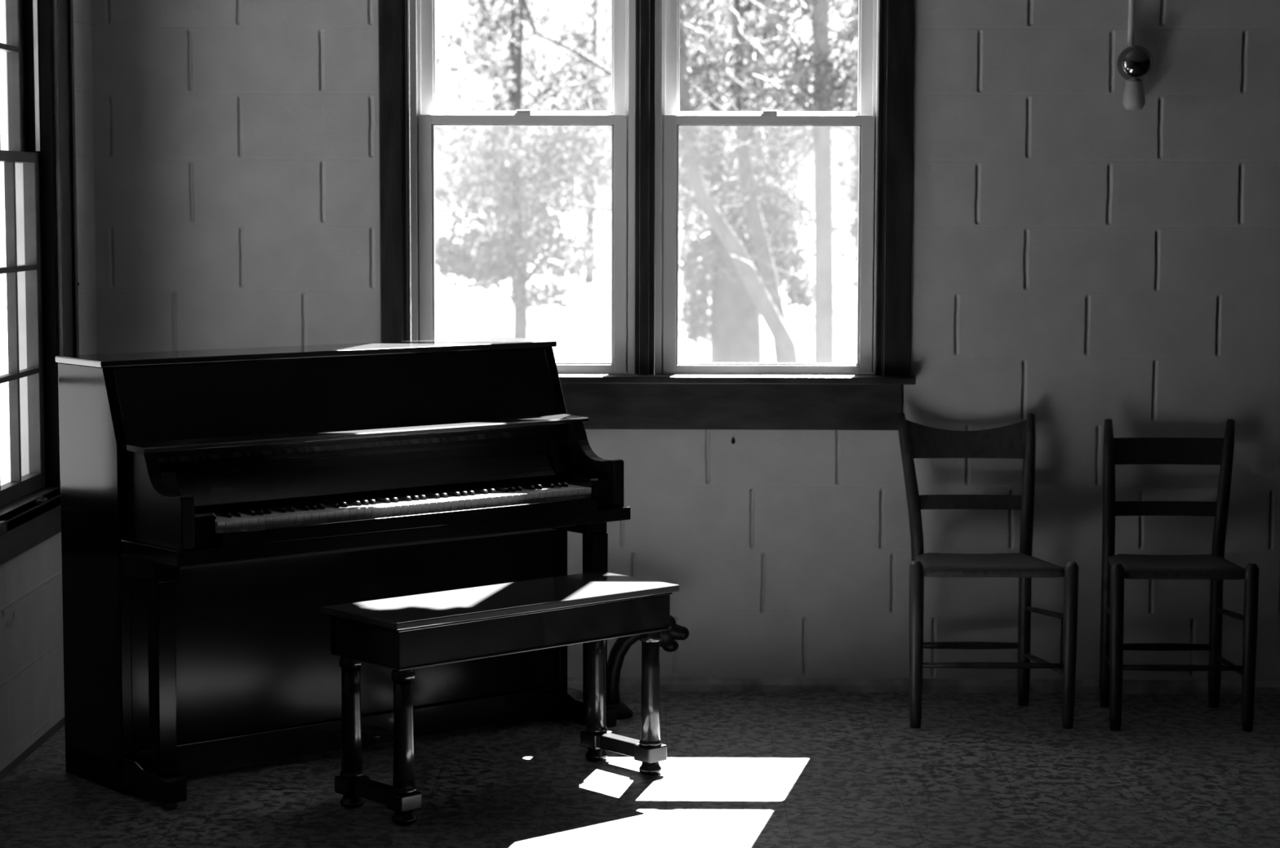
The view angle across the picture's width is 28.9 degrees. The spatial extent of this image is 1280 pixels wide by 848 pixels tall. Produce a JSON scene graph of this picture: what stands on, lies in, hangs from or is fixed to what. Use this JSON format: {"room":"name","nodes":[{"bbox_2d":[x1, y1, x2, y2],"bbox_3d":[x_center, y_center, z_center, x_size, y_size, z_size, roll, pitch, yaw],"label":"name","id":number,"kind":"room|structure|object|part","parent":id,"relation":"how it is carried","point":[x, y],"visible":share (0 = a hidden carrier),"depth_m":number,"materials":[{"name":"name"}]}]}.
{"room":"music room","nodes":[
{"label":"music room","id":0,"kind":"room"},
{"bbox_2d":[0,0,97,771],"bbox_3d":[-1.821,-0.215,2.585,0.135,3.050,10.347,0,5,1],"label":"wall","id":1,"kind":"structure","parent":0,"point":[32,687],"depth_m":7.22,"materials":[{"name":"grey paint"}]},
{"bbox_2d":[0,716,64,781],"bbox_3d":[-1.751,1.298,2.713,0.012,0.014,10.329,0,5,1],"label":"baseboard","id":2,"kind":"structure","parent":1,"relation":"attached to","point":[59,725],"depth_m":6.96,"materials":[{"name":"grey wood"}]},
{"bbox_2d":[0,0,79,564],"bbox_3d":[-1.766,-0.740,6.836,0.220,2.175,1.150,0,5,1],"label":"window","id":3,"kind":"structure","parent":1,"relation":"in","point":[30,514],"depth_m":7.20,"materials":[{"name":"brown wood"}]},
{"bbox_3d":[-1.802,-1.198,6.795,0.036,0.955,0.756,0,5,1],"label":"sash","id":4,"kind":"part","parent":3,"relation":"part of","materials":[{"name":"white wood"}]},
{"bbox_3d":[-1.765,-0.267,6.879,0.036,0.974,0.756,0,5,1],"label":"sash","id":5,"kind":"part","parent":3,"relation":"part of","materials":[{"name":"white wood"}]},
{"bbox_3d":[-1.669,0.210,6.936,0.018,0.016,0.060,0,5,1],"label":"stay knob","id":6,"kind":"part","parent":3,"relation":"part of","materials":[{"name":"black metal"}]},
{"bbox_3d":[-1.686,-0.779,7.302,0.028,1.920,0.146,0,5,1],"label":"casing","id":7,"kind":"part","parent":3,"relation":"part of","materials":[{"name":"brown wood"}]},
{"bbox_2d":[0,691,1279,847],"bbox_3d":[1.384,1.370,2.744,6.682,0.120,10.647,0,5,1],"label":"floor","id":8,"kind":"structure","parent":0,"point":[740,770],"depth_m":6.60,"materials":[{"name":"grey carpet"}]},
{"bbox_2d":[55,337,630,808],"bbox_3d":[-0.787,0.360,6.897,1.487,1.127,0.627,-4,7,-40],"label":"upright piano","id":9,"kind":"object","parent":8,"relation":"on","point":[213,502],"visible":0.96,"depth_m":6.70,"materials":[{"name":"black paint"}]},
{"bbox_3d":[-1.435,0.399,6.554,0.032,1.110,0.325,-4,7,-40],"label":"panel","id":10,"kind":"part","parent":9,"relation":"part of","materials":[{"name":"black paint"}]},
{"bbox_3d":[-1.219,0.189,6.314,0.037,0.234,0.289,-4,7,-40],"label":"arm","id":11,"kind":"part","parent":9,"relation":"part of","materials":[{"name":"black wood"}]},
{"bbox_3d":[-1.215,0.643,6.332,0.054,0.501,0.056,-4,7,-40],"label":"leg","id":12,"kind":"part","parent":9,"relation":"part of","materials":[{"name":"black wood"}]},
{"bbox_3d":[-0.670,0.252,6.747,1.211,0.034,0.197,-4,7,-40],"label":"key frame","id":13,"kind":"part","parent":9,"relation":"part of","materials":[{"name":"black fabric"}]},
{"bbox_3d":[-0.899,-0.205,6.984,1.487,0.018,0.262,-4,7,-40],"label":"lid","id":14,"kind":"part","parent":9,"relation":"part of","materials":[{"name":"black wood"}]},
{"bbox_3d":[-0.807,-0.088,6.882,1.406,0.196,0.091,-4,7,-40],"label":"panel","id":15,"kind":"part","parent":9,"relation":"part of","materials":[{"name":"black wood"}]},
{"bbox_3d":[-0.787,0.579,6.916,1.406,0.465,0.018,-4,7,-40],"label":"panel","id":16,"kind":"part","parent":9,"relation":"part of","materials":[{"name":"black wood"}]},
{"bbox_3d":[-0.789,0.857,6.943,1.406,0.085,0.030,-4,7,-40],"label":"rail","id":17,"kind":"part","parent":9,"relation":"part of","materials":[{"name":"black wood"}]},
{"bbox_3d":[-0.768,0.324,6.872,1.406,0.056,0.030,-4,7,-40],"label":"moulding","id":18,"kind":"part","parent":9,"relation":"part of","materials":[{"name":"black wood"}]},
{"bbox_3d":[-0.329,0.318,7.470,0.032,1.110,0.325,-4,7,-40],"label":"panel","id":19,"kind":"part","parent":9,"relation":"part of","materials":[{"name":"black paint"}]},
{"bbox_3d":[-0.151,0.112,7.198,0.037,0.234,0.289,-4,7,-40],"label":"arm","id":20,"kind":"part","parent":9,"relation":"part of","materials":[{"name":"black wood"}]},
{"bbox_3d":[-0.131,0.564,7.231,0.054,0.501,0.056,-4,7,-40],"label":"leg","id":21,"kind":"part","parent":9,"relation":"part of","materials":[{"name":"black wood"}]},
{"bbox_2d":[320,571,679,826],"bbox_3d":[-0.352,0.704,6.510,0.936,0.516,0.328,-4,7,-41],"label":"piano bench","id":22,"kind":"object","parent":8,"relation":"on","point":[404,634],"visible":1,"depth_m":6.33,"materials":[{"name":"black wood"}]},
{"bbox_3d":[-0.734,0.742,6.324,0.063,0.312,0.063,-4,7,-41],"label":"leg","id":23,"kind":"part","parent":22,"relation":"part of","materials":[{"name":"black wood"}]},
{"bbox_3d":[-0.585,0.757,6.157,0.063,0.312,0.063,-4,7,-41],"label":"leg","id":24,"kind":"part","parent":22,"relation":"part of","materials":[{"name":"black wood"}]},
{"bbox_3d":[-0.352,0.456,6.487,0.936,0.019,0.328,-4,7,-41],"label":"lid","id":25,"kind":"part","parent":22,"relation":"part of","materials":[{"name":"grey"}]},
{"bbox_3d":[-0.352,0.469,6.488,0.904,0.007,0.304,-4,7,-41],"label":"lid moulding","id":26,"kind":"part","parent":22,"relation":"part of","materials":[{"name":"black wood"}]},
{"bbox_3d":[-0.254,0.575,6.387,0.902,0.007,0.007,-4,7,-41],"label":"bead moulding","id":27,"kind":"part","parent":22,"relation":"part of","materials":[{"name":"black wood"}]},
{"bbox_3d":[-0.120,0.694,6.866,0.063,0.312,0.063,-4,7,-41],"label":"leg","id":28,"kind":"part","parent":22,"relation":"part of","materials":[{"name":"black wood"}]},
{"bbox_3d":[0.029,0.709,6.699,0.063,0.312,0.063,-4,7,-41],"label":"leg","id":29,"kind":"part","parent":22,"relation":"part of","materials":[{"name":"black wood"}]},
{"bbox_2d":[606,615,688,719],"bbox_3d":[0.002,0.723,7.457,0.291,0.307,0.124,0,5,1],"label":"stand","id":30,"kind":"object","parent":8,"relation":"on","point":[622,645],"visible":0.62,"depth_m":7.43,"materials":[{"name":"black metal"}]},
{"bbox_3d":[-0.014,0.724,7.457,0.195,0.267,0.067,0,5,1],"label":"curved arm","id":31,"kind":"part","parent":30,"relation":"part of","materials":[{"name":"black metal"}]},
{"bbox_2d":[897,413,1078,728],"bbox_3d":[1.037,0.429,7.502,0.495,0.889,0.496,0,5,1],"label":"chair","id":32,"kind":"object","parent":8,"relation":"on","point":[1017,440],"visible":1,"depth_m":7.59,"materials":[{"name":"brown wood"}]},
{"bbox_3d":[0.825,0.414,7.662,0.041,0.889,0.172,-2,6,-20],"label":"post","id":33,"kind":"part","parent":32,"relation":"part of","materials":[{"name":"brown wood"}]},
{"bbox_3d":[0.808,0.647,7.295,0.042,0.492,0.040,0,5,1],"label":"leg","id":34,"kind":"part","parent":32,"relation":"part of","materials":[{"name":"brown wood"}]},
{"bbox_3d":[1.036,0.419,7.435,0.451,0.031,0.325,0,5,1],"label":"seat","id":35,"kind":"part","parent":32,"relation":"part of","materials":[{"name":"grey wicker"}]},
{"bbox_3d":[1.194,0.415,7.659,0.039,0.889,0.168,2,5,15],"label":"post","id":36,"kind":"part","parent":32,"relation":"part of","materials":[{"name":"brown wood"}]},
{"bbox_3d":[1.260,0.648,7.290,0.042,0.492,0.040,0,5,1],"label":"leg","id":37,"kind":"part","parent":32,"relation":"part of","materials":[{"name":"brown wood"}]},
{"bbox_2d":[1099,418,1258,732],"bbox_3d":[1.602,0.441,7.479,0.461,0.874,0.510,0,5,1],"label":"chair","id":38,"kind":"object","parent":8,"relation":"on","point":[1214,566],"visible":1,"depth_m":7.58,"materials":[{"name":"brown wood"}]},
{"bbox_3d":[1.438,0.425,7.650,0.039,0.874,0.171,1,5,9],"label":"post","id":39,"kind":"part","parent":38,"relation":"part of","materials":[{"name":"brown wood"}]},
{"bbox_3d":[1.390,0.651,7.264,0.042,0.492,0.040,0,5,1],"label":"leg","id":40,"kind":"part","parent":38,"relation":"part of","materials":[{"name":"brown wood"}]},
{"bbox_3d":[1.587,0.422,7.412,0.389,0.031,0.340,0,5,1],"label":"seat","id":41,"kind":"part","parent":38,"relation":"part of","materials":[{"name":"grey wicker"}]},
{"bbox_3d":[1.793,0.426,7.645,0.042,0.874,0.183,3,6,27],"label":"post","id":42,"kind":"part","parent":38,"relation":"part of","materials":[{"name":"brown wood"}]},
{"bbox_3d":[1.779,0.652,7.260,0.042,0.492,0.040,0,5,1],"label":"leg","id":43,"kind":"part","parent":38,"relation":"part of","materials":[{"name":"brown wood"}]},
{"bbox_2d":[90,0,1279,680],"bbox_3d":[1.496,-0.682,7.801,6.382,3.050,0.200,0,5,1],"label":"wall","id":44,"kind":"structure","parent":0,"point":[1082,260],"depth_m":7.74,"materials":[{"name":"grey paint"}]},
{"bbox_2d":[377,0,915,430],"bbox_3d":[0.015,-0.943,7.769,1.725,1.911,0.310,0,5,1],"label":"window","id":45,"kind":"structure","parent":44,"relation":"in","point":[645,385],"depth_m":7.74,"materials":[{"name":"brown wood"}]},
{"bbox_3d":[-0.771,-0.963,7.690,0.070,1.620,0.020,0,5,1],"label":"casing","id":46,"kind":"part","parent":45,"relation":"part of","materials":[{"name":"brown wood"}]},
{"bbox_3d":[-0.364,-0.959,7.774,0.701,1.601,0.106,0,5,1],"label":"frame","id":47,"kind":"part","parent":45,"relation":"part of","materials":[{"name":"white plastic"}]},
{"bbox_3d":[-0.363,-1.337,7.746,0.647,0.793,0.028,0,5,1],"label":"sash","id":48,"kind":"part","parent":45,"relation":"part of","materials":[{"name":"white plastic"}]},
{"bbox_3d":[-0.365,-0.563,7.774,0.647,0.801,0.028,0,5,1],"label":"sash","id":49,"kind":"part","parent":45,"relation":"part of","materials":[{"name":"white plastic"}]},
{"bbox_3d":[0.401,-0.957,7.765,0.708,1.601,0.106,0,5,1],"label":"frame","id":50,"kind":"part","parent":45,"relation":"part of","materials":[{"name":"white plastic"}]},
{"bbox_3d":[0.400,-0.560,7.766,0.654,0.801,0.028,0,5,1],"label":"sash","id":51,"kind":"part","parent":45,"relation":"part of","materials":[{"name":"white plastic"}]},
{"bbox_3d":[0.402,-1.335,7.738,0.654,0.793,0.028,0,5,1],"label":"sash","id":52,"kind":"part","parent":45,"relation":"part of","materials":[{"name":"white plastic"}]},
{"bbox_3d":[0.800,-0.958,7.673,0.084,1.620,0.020,0,5,1],"label":"casing","id":53,"kind":"part","parent":45,"relation":"part of","materials":[{"name":"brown wood"}]},
{"bbox_2d":[567,677,1279,694],"bbox_3d":[1.491,0.827,7.829,6.382,0.041,0.018,0,5,1],"label":"baseboard","id":54,"kind":"structure","parent":44,"relation":"attached to","point":[626,684],"depth_m":7.83,"materials":[{"name":"black wood"}]},
{"bbox_2d":[1116,0,1154,111],"bbox_3d":[1.516,-1.572,7.551,0.112,1.232,0.128,3,6,27],"label":"wall lamp","id":55,"kind":"object","parent":44,"relation":"attached to","point":[1135,63],"visible":1,"depth_m":7.57,"materials":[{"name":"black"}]},
{"bbox_3d":[1.511,-1.012,7.607,0.068,0.107,0.068,0,5,1],"label":"bulb","id":56,"kind":"part","parent":55,"relation":"part of","materials":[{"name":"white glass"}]},
{"bbox_3d":[1.511,-1.099,7.587,0.112,0.112,0.112,0,5,1],"label":"lamp shade","id":57,"kind":"part","parent":55,"relation":"part of","materials":[{"name":"silver metal"}]},
{"label":"outside","id":58,"kind":"structure","parent":0,"visible":0},
{"bbox_2d":[0,210,857,485],"bbox_3d":[0.938,-5.854,84.813,220.000,1.615,230.000,0,5,1],"label":"ground","id":59,"kind":"structure","parent":58,"point":[460,313],"depth_m":51.19,"materials":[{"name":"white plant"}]},
{"bbox_2d":[0,57,6,106],"bbox_3d":[-16.410,-9.955,60.216,2.485,14.236,4.538,0,5,1],"label":"tree","id":60,"kind":"object","parent":59,"relation":"on","point":[3,87],"visible":0.56,"depth_m":61.52,"materials":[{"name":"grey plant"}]},
{"bbox_2d":[408,0,444,218],"bbox_3d":[-5.691,-8.960,58.394,2.296,12.635,3.832,1,5,10],"label":"tree","id":61,"kind":"object","parent":59,"relation":"on","point":[438,15],"visible":0.02,"depth_m":58.90,"materials":[{"name":"grey plant"}]},
{"bbox_2d":[408,1,450,193],"bbox_3d":[-6.796,-9.061,73.877,2.329,9.940,4.256,0,5,1],"label":"tree","id":62,"kind":"object","parent":59,"relation":"on","point":[439,173],"visible":0.02,"depth_m":74.10,"materials":[{"name":"grey plant"}]},
{"bbox_2d":[458,0,546,279],"bbox_3d":[-4.106,-9.997,73.323,2.464,11.927,3.634,-1,5,-12],"label":"tree","id":63,"kind":"object","parent":59,"relation":"on","point":[479,10],"visible":0.17,"depth_m":72.68,"materials":[{"name":"grey plant"}]},
{"bbox_2d":[476,0,561,302],"bbox_3d":[-2.922,-8.952,58.958,2.411,12.531,3.843,0,5,-6],"label":"tree","id":64,"kind":"object","parent":59,"relation":"on","point":[514,24],"visible":0.29,"depth_m":59.02,"materials":[{"name":"grey plant"}]},
{"bbox_2d":[434,0,689,359],"bbox_3d":[-1.064,-3.642,29.928,3.531,7.226,2.348,-1,5,-13],"label":"tree","id":65,"kind":"object","parent":59,"relation":"on","point":[504,257],"visible":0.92,"depth_m":29.75,"materials":[{"name":"grey plant"}]},
{"bbox_2d":[544,0,611,283],"bbox_3d":[-1.476,-9.771,71.560,2.507,11.844,4.343,0,5,1],"label":"tree","id":66,"kind":"object","parent":59,"relation":"on","point":[604,98],"visible":0.24,"depth_m":71.15,"materials":[{"name":"grey plant"}]},
{"bbox_2d":[590,0,684,247],"bbox_3d":[-0.033,-8.395,57.829,2.268,11.638,4.515,0,5,1],"label":"tree","id":67,"kind":"object","parent":59,"relation":"on","point":[609,12],"visible":0.05,"depth_m":57.82,"materials":[{"name":"grey plant"}]},
{"bbox_2d":[593,0,814,363],"bbox_3d":[0.508,-2.489,24.115,2.389,6.015,1.904,0,5,1],"label":"leaning tree","id":68,"kind":"object","parent":59,"relation":"on","point":[757,291],"visible":0.45,"depth_m":23.86,"materials":[{"name":"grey plant"}]},
{"bbox_2d":[678,0,731,281],"bbox_3d":[1.476,-10.192,72.098,2.302,12.582,4.098,0,5,1],"label":"tree","id":69,"kind":"object","parent":59,"relation":"on","point":[686,206],"visible":0.08,"depth_m":71.91,"materials":[{"name":"grey plant"}]},
{"bbox_2d":[594,0,857,363],"bbox_3d":[1.107,-2.937,28.105,3.078,6.170,2.127,-1,5,-8],"label":"broad tree","id":70,"kind":"object","parent":59,"relation":"on","point":[734,330],"visible":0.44,"depth_m":27.76,"materials":[{"name":"grey plant"}]},
{"bbox_2d":[721,0,792,239],"bbox_3d":[2.620,-7.894,58.356,2.241,10.562,4.418,0,5,1],"label":"tree","id":71,"kind":"object","parent":59,"relation":"on","point":[757,9],"visible":0.03,"depth_m":58.22,"materials":[{"name":"grey plant"}]},
{"bbox_2d":[678,0,858,363],"bbox_3d":[1.149,-2.944,26.233,2.406,6.536,2.250,-4,6,-36],"label":"slender tree","id":72,"kind":"object","parent":59,"relation":"on","point":[755,222],"visible":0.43,"depth_m":25.83,"materials":[{"name":"grey plant"}]},
{"bbox_2d":[696,0,858,363],"bbox_3d":[1.419,-2.377,20.054,2.026,6.507,1.942,0,5,1],"label":"tree","id":73,"kind":"object","parent":59,"relation":"on","point":[826,67],"visible":0.74,"depth_m":19.84,"materials":[{"name":"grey plant"}]},
{"bbox_2d":[750,0,813,279],"bbox_3d":[4.013,-10.542,72.079,2.500,13.297,4.197,0,5,1],"label":"tree","id":74,"kind":"object","parent":59,"relation":"on","point":[798,32],"visible":0.07,"depth_m":71.48,"materials":[{"name":"grey plant"}]},
{"bbox_2d":[809,0,858,303],"bbox_3d":[5.129,-9.560,57.502,2.374,14.048,4.118,-1,5,-10],"label":"tree","id":75,"kind":"object","parent":59,"relation":"on","point":[852,231],"visible":0.23,"depth_m":57.98,"materials":[{"name":"grey plant"}]},
{"bbox_2d":[831,0,855,207],"bbox_3d":[6.822,-10.205,74.551,2.353,12.135,3.624,0,5,1],"label":"tree","id":76,"kind":"object","parent":59,"relation":"on","point":[851,55],"visible":0.05,"depth_m":74.03,"materials":[{"name":"grey plant"}]}
]}

